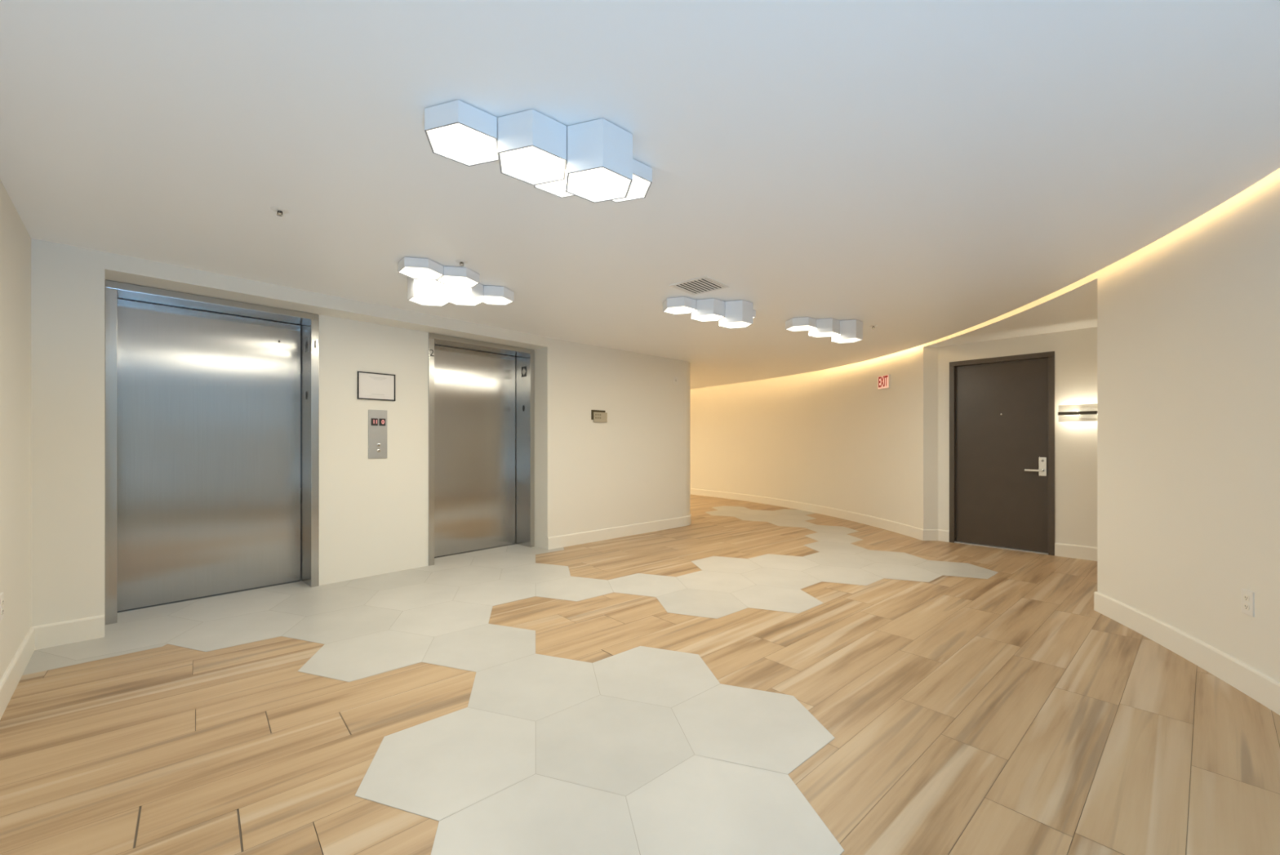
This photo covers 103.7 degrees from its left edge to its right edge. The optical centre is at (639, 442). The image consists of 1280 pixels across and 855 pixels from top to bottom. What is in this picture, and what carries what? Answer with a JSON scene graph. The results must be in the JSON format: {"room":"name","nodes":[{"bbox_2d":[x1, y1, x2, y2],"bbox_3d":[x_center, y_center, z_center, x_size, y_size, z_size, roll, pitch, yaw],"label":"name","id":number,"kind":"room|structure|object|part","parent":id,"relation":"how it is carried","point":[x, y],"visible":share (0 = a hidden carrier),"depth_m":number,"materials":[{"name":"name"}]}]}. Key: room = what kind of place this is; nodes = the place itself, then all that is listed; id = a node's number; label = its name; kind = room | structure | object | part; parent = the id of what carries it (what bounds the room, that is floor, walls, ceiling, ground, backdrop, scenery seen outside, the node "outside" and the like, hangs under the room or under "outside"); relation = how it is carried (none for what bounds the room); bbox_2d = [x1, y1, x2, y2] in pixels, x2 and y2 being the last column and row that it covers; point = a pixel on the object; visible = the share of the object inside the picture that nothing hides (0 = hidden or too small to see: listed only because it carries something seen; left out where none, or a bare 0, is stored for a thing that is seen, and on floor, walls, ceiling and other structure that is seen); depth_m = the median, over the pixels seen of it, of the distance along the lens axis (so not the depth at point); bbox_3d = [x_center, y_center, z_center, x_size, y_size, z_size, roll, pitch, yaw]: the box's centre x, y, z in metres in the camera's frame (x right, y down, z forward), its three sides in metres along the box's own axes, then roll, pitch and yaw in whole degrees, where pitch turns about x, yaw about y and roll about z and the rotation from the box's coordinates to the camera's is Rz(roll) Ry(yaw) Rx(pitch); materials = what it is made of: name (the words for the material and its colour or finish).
{"room":"elevator lobby","nodes":[
{"label":"elevator lobby","id":0,"kind":"room"},
{"bbox_2d":[0,179,31,679],"bbox_3d":[-1.485,-0.108,0.870,5.756,2.623,0.001,0,0,45],"label":"wall","id":1,"kind":"structure","parent":0,"point":[15,238],"depth_m":2.52,"materials":[{"name":"paint"}]},
{"bbox_2d":[0,591,4,621],"bbox_3d":[-2.861,0.735,2.249,0.072,0.116,0.013,0,0,45],"label":"wall outlet","id":2,"kind":"object","parent":1,"relation":"attached to","point":[2,594],"visible":1,"depth_m":2.25,"materials":[{"name":"white plastic"}]},
{"bbox_2d":[0,626,34,719],"bbox_3d":[-1.484,1.131,0.871,5.756,0.137,0.024,0,0,45],"label":"baseboard","id":3,"kind":"structure","parent":1,"relation":"attached to","point":[11,677],"depth_m":2.46,"materials":[{"name":"paint"}]},
{"bbox_2d":[31,238,923,626],"bbox_3d":[0.416,-0.108,7.991,9.557,2.623,11.223,0,0,8],"label":"wall","id":4,"kind":"structure","parent":0,"point":[633,467],"depth_m":4.88,"materials":[{"name":"paint"}]},
{"bbox_2d":[32,614,104,649],"bbox_3d":[-3.416,1.131,3.007,0.024,0.137,0.291,0,0,45],"label":"baseboard","id":5,"kind":"structure","parent":4,"relation":"attached to","point":[61,633],"depth_m":3.00,"materials":[{"name":"paint"}]},
{"bbox_2d":[105,280,319,624],"bbox_3d":[-3.224,0.065,3.868,0.333,2.274,1.227,0,0,43],"label":"door","id":6,"kind":"structure","parent":4,"relation":"in","point":[202,408],"depth_m":3.89,"materials":[{"name":"silver metal"}]},
{"bbox_3d":[-2.819,-0.825,4.251,0.100,0.120,0.004,0,0,43],"label":"jamb plate","id":7,"kind":"part","parent":6,"relation":"part of","materials":[{"name":"metal"}]},
{"bbox_3d":[-2.707,-0.815,4.187,0.003,0.110,0.048,0,0,43],"label":"number plate","id":8,"kind":"part","parent":6,"relation":"part of","materials":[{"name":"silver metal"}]},
{"bbox_2d":[357,370,395,400],"bbox_3d":[-2.382,-0.508,4.547,0.017,0.245,0.321,0,0,43],"label":"framed notice","id":9,"kind":"object","parent":4,"relation":"attached to","point":[371,385],"visible":1,"depth_m":4.54,"materials":[{"name":"white paper"}]},
{"bbox_2d":[368,408,386,458],"bbox_3d":[-2.376,-0.077,4.555,0.015,0.439,0.161,0,0,43],"label":"panel","id":10,"kind":"object","parent":4,"relation":"attached to","point":[377,419],"visible":1,"depth_m":4.55,"materials":[{"name":"metal"}]},
{"bbox_2d":[428,332,534,565],"bbox_3d":[-1.758,0.065,5.458,0.333,2.274,1.234,0,0,43],"label":"door","id":11,"kind":"structure","parent":4,"relation":"in","point":[472,393],"depth_m":5.59,"materials":[{"name":"silver metal"}]},
{"bbox_3d":[-2.037,-0.875,4.914,0.003,0.110,0.048,0,0,43],"label":"number plate","id":12,"kind":"part","parent":11,"relation":"part of","materials":[{"name":"silver metal"}]},
{"bbox_3d":[-1.868,0.087,5.555,0.039,2.206,1.114,0,0,43],"label":"panel","id":13,"kind":"part","parent":11,"relation":"part of","materials":[{"name":"silver metal"}]},
{"bbox_3d":[-1.349,-0.825,5.844,0.100,0.120,0.004,0,0,43],"label":"jamb plate","id":14,"kind":"part","parent":11,"relation":"part of","materials":[{"name":"black plastic"}]},
{"bbox_2d":[591,409,607,422],"bbox_3d":[-0.496,-0.324,6.142,0.230,0.147,0.029,0,0,-44],"label":"sign","id":15,"kind":"object","parent":4,"relation":"attached to","point":[597,415],"visible":1,"depth_m":6.13,"materials":[{"name":"beige plastic"}]},
{"bbox_2d":[547,513,691,549],"bbox_3d":[-0.706,1.131,8.061,2.404,0.137,4.274,0,0,-22],"label":"baseboard","id":16,"kind":"structure","parent":4,"relation":"attached to","point":[573,539],"depth_m":6.32,"materials":[{"name":"paint"}]},
{"bbox_2d":[673,376,678,383],"bbox_3d":[0.515,-0.884,7.103,0.100,0.100,0.032,0,0,-44],"label":"wall sensor","id":17,"kind":"object","parent":4,"relation":"attached to","point":[675,378],"visible":1,"depth_m":7.09,"materials":[{"name":"white plastic"}]},
{"bbox_2d":[689,488,949,542],"bbox_3d":[1.854,1.131,9.907,1.033,0.137,8.519,0,0,-31],"label":"baseboard","id":18,"kind":"structure","parent":4,"relation":"attached to","point":[901,528],"depth_m":7.90,"materials":[{"name":"paint"}]},
{"bbox_2d":[877,373,890,389],"bbox_3d":[3.387,-0.840,6.968,0.041,0.184,0.240,0,0,-8],"label":"exit sign","id":19,"kind":"object","parent":4,"relation":"attached to","point":[883,381],"visible":1,"depth_m":6.93,"materials":[{"name":"white plastic"}]},
{"bbox_2d":[0,0,1279,389],"bbox_3d":[-0.598,-1.222,5.650,8.004,0.085,15.500,0,0,0],"label":"ceiling","id":20,"kind":"structure","parent":0,"point":[921,171],"depth_m":2.01,"materials":[{"name":"paint"}]},
{"bbox_2d":[270,206,288,216],"bbox_3d":[-1.827,-1.167,2.549,0.082,0.029,0.082,0,0,0],"label":"sprinkler","id":21,"kind":"object","parent":20,"relation":"attached to","point":[279,210],"visible":1,"depth_m":2.54,"materials":[{"name":"white plastic"}]},
{"bbox_2d":[397,257,514,306],"bbox_3d":[-1.285,-1.091,3.606,0.871,0.178,0.501,0,0,-41],"label":"ceiling light","id":22,"kind":"object","parent":20,"relation":"attached to","point":[429,282],"visible":1,"depth_m":3.49,"materials":[{"name":"plastic"}]},
{"bbox_3d":[-1.448,-1.148,3.318,0.270,0.064,0.279,0,0,-30],"label":"lamp shade","id":23,"kind":"part","parent":22,"relation":"part of","materials":[{"name":"plastic"}]},
{"bbox_2d":[400,266,441,279],"bbox_3d":[-1.448,-1.122,3.318,0.256,0.006,0.265,0,0,-30],"label":"diffuser","id":24,"kind":"object","parent":22,"relation":"attached to","point":[415,273],"depth_m":3.32,"materials":[{"name":"white plastic"}]},
{"bbox_3d":[-1.497,-1.091,3.563,0.270,0.178,0.279,0,0,-30],"label":"lamp shade","id":25,"kind":"part","parent":22,"relation":"part of","materials":[{"name":"plastic"}]},
{"bbox_2d":[408,296,448,306],"bbox_3d":[-1.497,-1.008,3.563,0.256,0.006,0.265,0,0,-30],"label":"diffuser","id":26,"kind":"object","parent":22,"relation":"attached to","point":[422,300],"depth_m":3.56,"materials":[{"name":"white plastic"}]},
{"bbox_3d":[-1.260,-1.147,3.483,0.270,0.066,0.279,0,0,-30],"label":"lamp shade","id":27,"kind":"part","parent":22,"relation":"part of","materials":[{"name":"plastic"}]},
{"bbox_2d":[438,275,478,287],"bbox_3d":[-1.260,-1.120,3.483,0.256,0.006,0.265,0,0,-30],"label":"diffuser","id":28,"kind":"object","parent":22,"relation":"attached to","point":[444,281],"depth_m":3.48,"materials":[{"name":"white plastic"}]},
{"bbox_2d":[449,296,481,305],"bbox_3d":[-1.310,-1.056,3.728,0.256,0.006,0.265,0,0,-30],"label":"diffuser","id":29,"kind":"object","parent":22,"relation":"attached to","point":[457,300],"depth_m":3.73,"materials":[{"name":"white plastic"}]},
{"bbox_3d":[-1.310,-1.115,3.728,0.270,0.130,0.279,0,0,-30],"label":"lamp shade","id":30,"kind":"part","parent":22,"relation":"part of","materials":[{"name":"plastic"}]},
{"bbox_2d":[483,295,511,304],"bbox_3d":[-1.123,-1.106,3.893,0.256,0.006,0.265,0,0,-30],"label":"diffuser","id":31,"kind":"object","parent":22,"relation":"attached to","point":[488,300],"depth_m":3.89,"materials":[{"name":"white plastic"}]},
{"bbox_3d":[-1.123,-1.140,3.893,0.270,0.080,0.279,0,0,-30],"label":"lamp shade","id":32,"kind":"part","parent":22,"relation":"part of","materials":[{"name":"ceramic"}]},
{"bbox_2d":[455,259,467,266],"bbox_3d":[-1.162,-1.167,3.275,0.082,0.029,0.082,0,0,0],"label":"sprinkler","id":33,"kind":"object","parent":20,"relation":"attached to","point":[460,261],"visible":1,"depth_m":3.27,"materials":[{"name":"white plastic"}]},
{"bbox_2d":[424,99,652,203],"bbox_3d":[-0.368,-1.091,2.031,0.871,0.178,0.501,0,0,-11],"label":"ceiling light","id":34,"kind":"object","parent":20,"relation":"attached to","point":[592,161],"visible":1,"depth_m":1.85,"materials":[{"name":"plastic"}]},
{"bbox_3d":[-0.652,-1.140,1.863,0.270,0.080,0.279,0,0,0],"label":"lamp shade","id":35,"kind":"part","parent":34,"relation":"part of","materials":[{"name":"plastic"}]},
{"bbox_2d":[426,123,497,164],"bbox_3d":[-0.652,-1.106,1.863,0.256,0.006,0.265,0,0,0],"label":"diffuser","id":36,"kind":"object","parent":34,"relation":"attached to","point":[465,144],"depth_m":1.85,"materials":[{"name":"white plastic"}]},
{"bbox_3d":[-0.408,-1.115,1.913,0.270,0.130,0.279,0,0,0],"label":"lamp shade","id":37,"kind":"part","parent":34,"relation":"part of","materials":[{"name":"plastic"}]},
{"bbox_2d":[499,146,564,183],"bbox_3d":[-0.408,-1.056,1.913,0.256,0.006,0.265,0,0,0],"label":"diffuser","id":38,"kind":"object","parent":34,"relation":"attached to","point":[526,164],"depth_m":1.90,"materials":[{"name":"white plastic"}]},
{"bbox_3d":[-0.328,-1.147,2.149,0.270,0.066,0.279,0,0,0],"label":"lamp shade","id":39,"kind":"part","parent":34,"relation":"part of","materials":[{"name":"plastic"}]},
{"bbox_2d":[535,173,573,196],"bbox_3d":[-0.328,-1.120,2.149,0.256,0.006,0.265,0,0,0],"label":"diffuser","id":40,"kind":"object","parent":34,"relation":"attached to","point":[557,188],"depth_m":2.21,"materials":[{"name":"white plastic"}]},
{"bbox_2d":[567,167,630,201],"bbox_3d":[-0.163,-1.008,1.962,0.256,0.006,0.265,0,0,0],"label":"diffuser","id":41,"kind":"object","parent":34,"relation":"attached to","point":[589,184],"depth_m":1.95,"materials":[{"name":"white plastic"}]},
{"bbox_3d":[-0.163,-1.091,1.962,0.270,0.178,0.279,0,0,0],"label":"lamp shade","id":42,"kind":"part","parent":34,"relation":"part of","materials":[{"name":"ceramic"}]},
{"bbox_3d":[-0.083,-1.148,2.199,0.270,0.064,0.279,0,0,0],"label":"lamp shade","id":43,"kind":"part","parent":34,"relation":"part of","materials":[{"name":"plastic"}]},
{"bbox_2d":[613,174,649,201],"bbox_3d":[-0.083,-1.122,2.199,0.256,0.006,0.265,0,0,0],"label":"diffuser","id":44,"kind":"object","parent":34,"relation":"attached to","point":[639,188],"depth_m":2.21,"materials":[{"name":"white plastic"}]},
{"bbox_2d":[669,275,728,295],"bbox_3d":[0.447,-1.176,3.783,0.324,0.008,0.324,0,0,40],"label":"ceiling vent","id":45,"kind":"object","parent":20,"relation":"in","point":[704,284],"visible":1,"depth_m":3.77,"materials":[{"name":"white plastic"}]},
{"bbox_2d":[662,296,755,328],"bbox_3d":[0.612,-1.091,4.352,0.871,0.178,0.501,0,0,-11],"label":"ceiling light","id":46,"kind":"object","parent":20,"relation":"attached to","point":[740,313],"visible":1,"depth_m":4.16,"materials":[{"name":"plastic"}]},
{"bbox_2d":[663,306,694,314],"bbox_3d":[0.328,-1.106,4.184,0.256,0.006,0.265,0,0,0],"label":"diffuser","id":47,"kind":"object","parent":46,"relation":"attached to","point":[669,309],"depth_m":4.17,"materials":[{"name":"white plastic"}]},
{"bbox_3d":[0.328,-1.140,4.184,0.270,0.080,0.279,0,0,0],"label":"lamp shade","id":48,"kind":"part","parent":46,"relation":"part of","materials":[{"name":"ceramic"}]},
{"bbox_2d":[693,314,722,321],"bbox_3d":[0.572,-1.056,4.234,0.256,0.006,0.265,0,0,0],"label":"diffuser","id":49,"kind":"object","parent":46,"relation":"attached to","point":[701,317],"depth_m":4.25,"materials":[{"name":"white plastic"}]},
{"bbox_3d":[0.572,-1.115,4.234,0.270,0.130,0.279,0,0,0],"label":"lamp shade","id":50,"kind":"part","parent":46,"relation":"part of","materials":[{"name":"metal"}]},
{"bbox_3d":[0.817,-1.091,4.283,0.270,0.178,0.279,0,0,0],"label":"lamp shade","id":51,"kind":"part","parent":46,"relation":"part of","materials":[{"name":"ceramic"}]},
{"bbox_2d":[720,321,751,328],"bbox_3d":[0.817,-1.008,4.283,0.256,0.006,0.265,0,0,0],"label":"diffuser","id":52,"kind":"object","parent":46,"relation":"attached to","point":[724,324],"depth_m":4.28,"materials":[{"name":"white plastic"}]},
{"bbox_3d":[0.897,-1.148,4.519,0.270,0.064,0.279,0,0,0],"label":"lamp shade","id":53,"kind":"part","parent":46,"relation":"part of","materials":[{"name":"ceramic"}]},
{"bbox_2d":[785,316,862,343],"bbox_3d":[1.832,-1.091,5.009,0.871,0.178,0.501,0,0,-11],"label":"ceiling light","id":54,"kind":"object","parent":20,"relation":"attached to","point":[841,331],"visible":1,"depth_m":4.82,"materials":[{"name":"plastic"}]},
{"bbox_2d":[786,324,813,331],"bbox_3d":[1.548,-1.106,4.841,0.256,0.006,0.265,0,0,0],"label":"diffuser","id":55,"kind":"object","parent":54,"relation":"attached to","point":[789,327],"depth_m":4.83,"materials":[{"name":"white plastic"}]},
{"bbox_3d":[1.548,-1.140,4.841,0.270,0.080,0.279,0,0,0],"label":"lamp shade","id":56,"kind":"part","parent":54,"relation":"part of","materials":[{"name":"metal"}]},
{"bbox_3d":[1.792,-1.115,4.891,0.270,0.130,0.279,0,0,0],"label":"lamp shade","id":57,"kind":"part","parent":54,"relation":"part of","materials":[{"name":"plastic"}]},
{"bbox_2d":[810,331,838,337],"bbox_3d":[1.792,-1.056,4.891,0.256,0.006,0.265,0,0,0],"label":"diffuser","id":58,"kind":"object","parent":54,"relation":"attached to","point":[814,334],"depth_m":4.89,"materials":[{"name":"white plastic"}]},
{"bbox_3d":[2.037,-1.091,4.940,0.270,0.178,0.279,0,0,0],"label":"lamp shade","id":59,"kind":"part","parent":54,"relation":"part of","materials":[{"name":"plastic"}]},
{"bbox_2d":[834,337,860,342],"bbox_3d":[2.037,-1.008,4.940,0.256,0.006,0.265,0,0,0],"label":"diffuser","id":60,"kind":"object","parent":54,"relation":"attached to","point":[836,340],"depth_m":4.92,"materials":[{"name":"white plastic"}]},
{"bbox_2d":[0,488,1279,854],"bbox_3d":[-0.021,1.201,5.398,18.213,0.004,19.205,0,0,0],"label":"floor","id":61,"kind":"structure","parent":0,"point":[744,677],"depth_m":2.22,"materials":[{"name":"brown wood"}]},
{"bbox_2d":[923,326,1097,546],"bbox_3d":[4.315,0.014,5.451,2.204,2.378,0.118,0,0,44],"label":"wall","id":62,"kind":"structure","parent":0,"point":[1075,350],"depth_m":5.33,"materials":[{"name":"paint"}]},
{"bbox_2d":[949,351,1054,555],"bbox_3d":[4.118,0.114,5.747,0.146,2.172,0.990,0,0,-43],"label":"door","id":63,"kind":"structure","parent":62,"relation":"in","point":[1002,409],"depth_m":5.72,"materials":[{"name":"brown wood"}]},
{"bbox_3d":[4.301,0.301,5.482,0.056,0.026,0.163,0,0,-43],"label":"lever","id":64,"kind":"part","parent":63,"relation":"part of","materials":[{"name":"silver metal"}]},
{"bbox_3d":[4.372,0.259,5.454,0.012,0.204,0.068,0,0,-43],"label":"handle plate","id":65,"kind":"part","parent":63,"relation":"part of","materials":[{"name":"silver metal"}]},
{"bbox_2d":[1054,542,1097,560],"bbox_3d":[4.738,1.131,4.992,0.024,0.137,0.958,0,0,-43],"label":"baseboard","id":66,"kind":"structure","parent":62,"relation":"attached to","point":[1088,553],"depth_m":5.21,"materials":[{"name":"paint"}]},
{"bbox_2d":[1057,403,1097,422],"bbox_3d":[4.558,-0.303,5.113,0.105,0.176,0.460,0,0,-43],"label":"wall sconce","id":67,"kind":"object","parent":62,"relation":"attached to","point":[1075,412],"visible":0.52,"depth_m":5.14,"materials":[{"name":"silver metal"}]},
{"bbox_3d":[4.528,-0.250,5.086,0.010,0.070,0.452,0,0,-43],"label":"glass panel","id":68,"kind":"part","parent":67,"relation":"part of","materials":[{"name":"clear glass"}]},
{"bbox_3d":[4.528,-0.356,5.086,0.010,0.070,0.452,0,0,-43],"label":"glass panel","id":69,"kind":"part","parent":67,"relation":"part of","materials":[{"name":"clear glass"}]},
{"bbox_2d":[923,271,1097,346],"bbox_3d":[3.422,-1.298,4.880,0.093,0.245,2.596,0,0,5],"label":"light","id":70,"kind":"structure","parent":0,"point":[1082,282],"depth_m":4.44,"materials":[{"name":"paint"}]},
{"bbox_2d":[924,278,1097,346],"bbox_3d":[4.284,-1.175,4.883,2.032,0.001,2.587,0,0,0],"label":"ceiling","id":71,"kind":"structure","parent":0,"point":[1076,308],"depth_m":4.80,"materials":[{"name":"paint"}]},
{"bbox_2d":[1097,168,1279,681],"bbox_3d":[3.764,-0.108,3.442,3.534,2.623,0.876,0,0,-41],"label":"wall","id":72,"kind":"structure","parent":0,"point":[1188,321],"depth_m":2.70,"materials":[{"name":"paint"}]},
{"bbox_2d":[1093,591,1279,715],"bbox_3d":[3.192,1.131,3.003,0.690,0.137,2.217,0,0,41],"label":"baseboard","id":73,"kind":"structure","parent":72,"relation":"attached to","point":[1263,688],"depth_m":2.70,"materials":[{"name":"paint"}]},
{"bbox_2d":[1240,587,1254,616],"bbox_3d":[2.904,0.763,2.401,0.013,0.116,0.072,0,0,21],"label":"wall outlet","id":74,"kind":"object","parent":72,"relation":"attached to","point":[1247,597],"visible":1,"depth_m":2.39,"materials":[{"name":"white plastic"}]},
{"bbox_2d":[1243,603,1249,609],"bbox_3d":[2.900,0.784,2.402,0.002,0.027,0.034,0,0,21],"label":"receptacle","id":75,"kind":"object","parent":74,"relation":"attached to","point":[1246,606],"depth_m":2.40,"materials":[{"name":"plastic"}]},
{"bbox_2d":[1243,594,1249,600],"bbox_3d":[2.900,0.742,2.402,0.002,0.027,0.034,0,0,21],"label":"receptacle","id":76,"kind":"object","parent":74,"relation":"attached to","point":[1246,597],"depth_m":2.40,"materials":[{"name":"plastic"}]}
]}

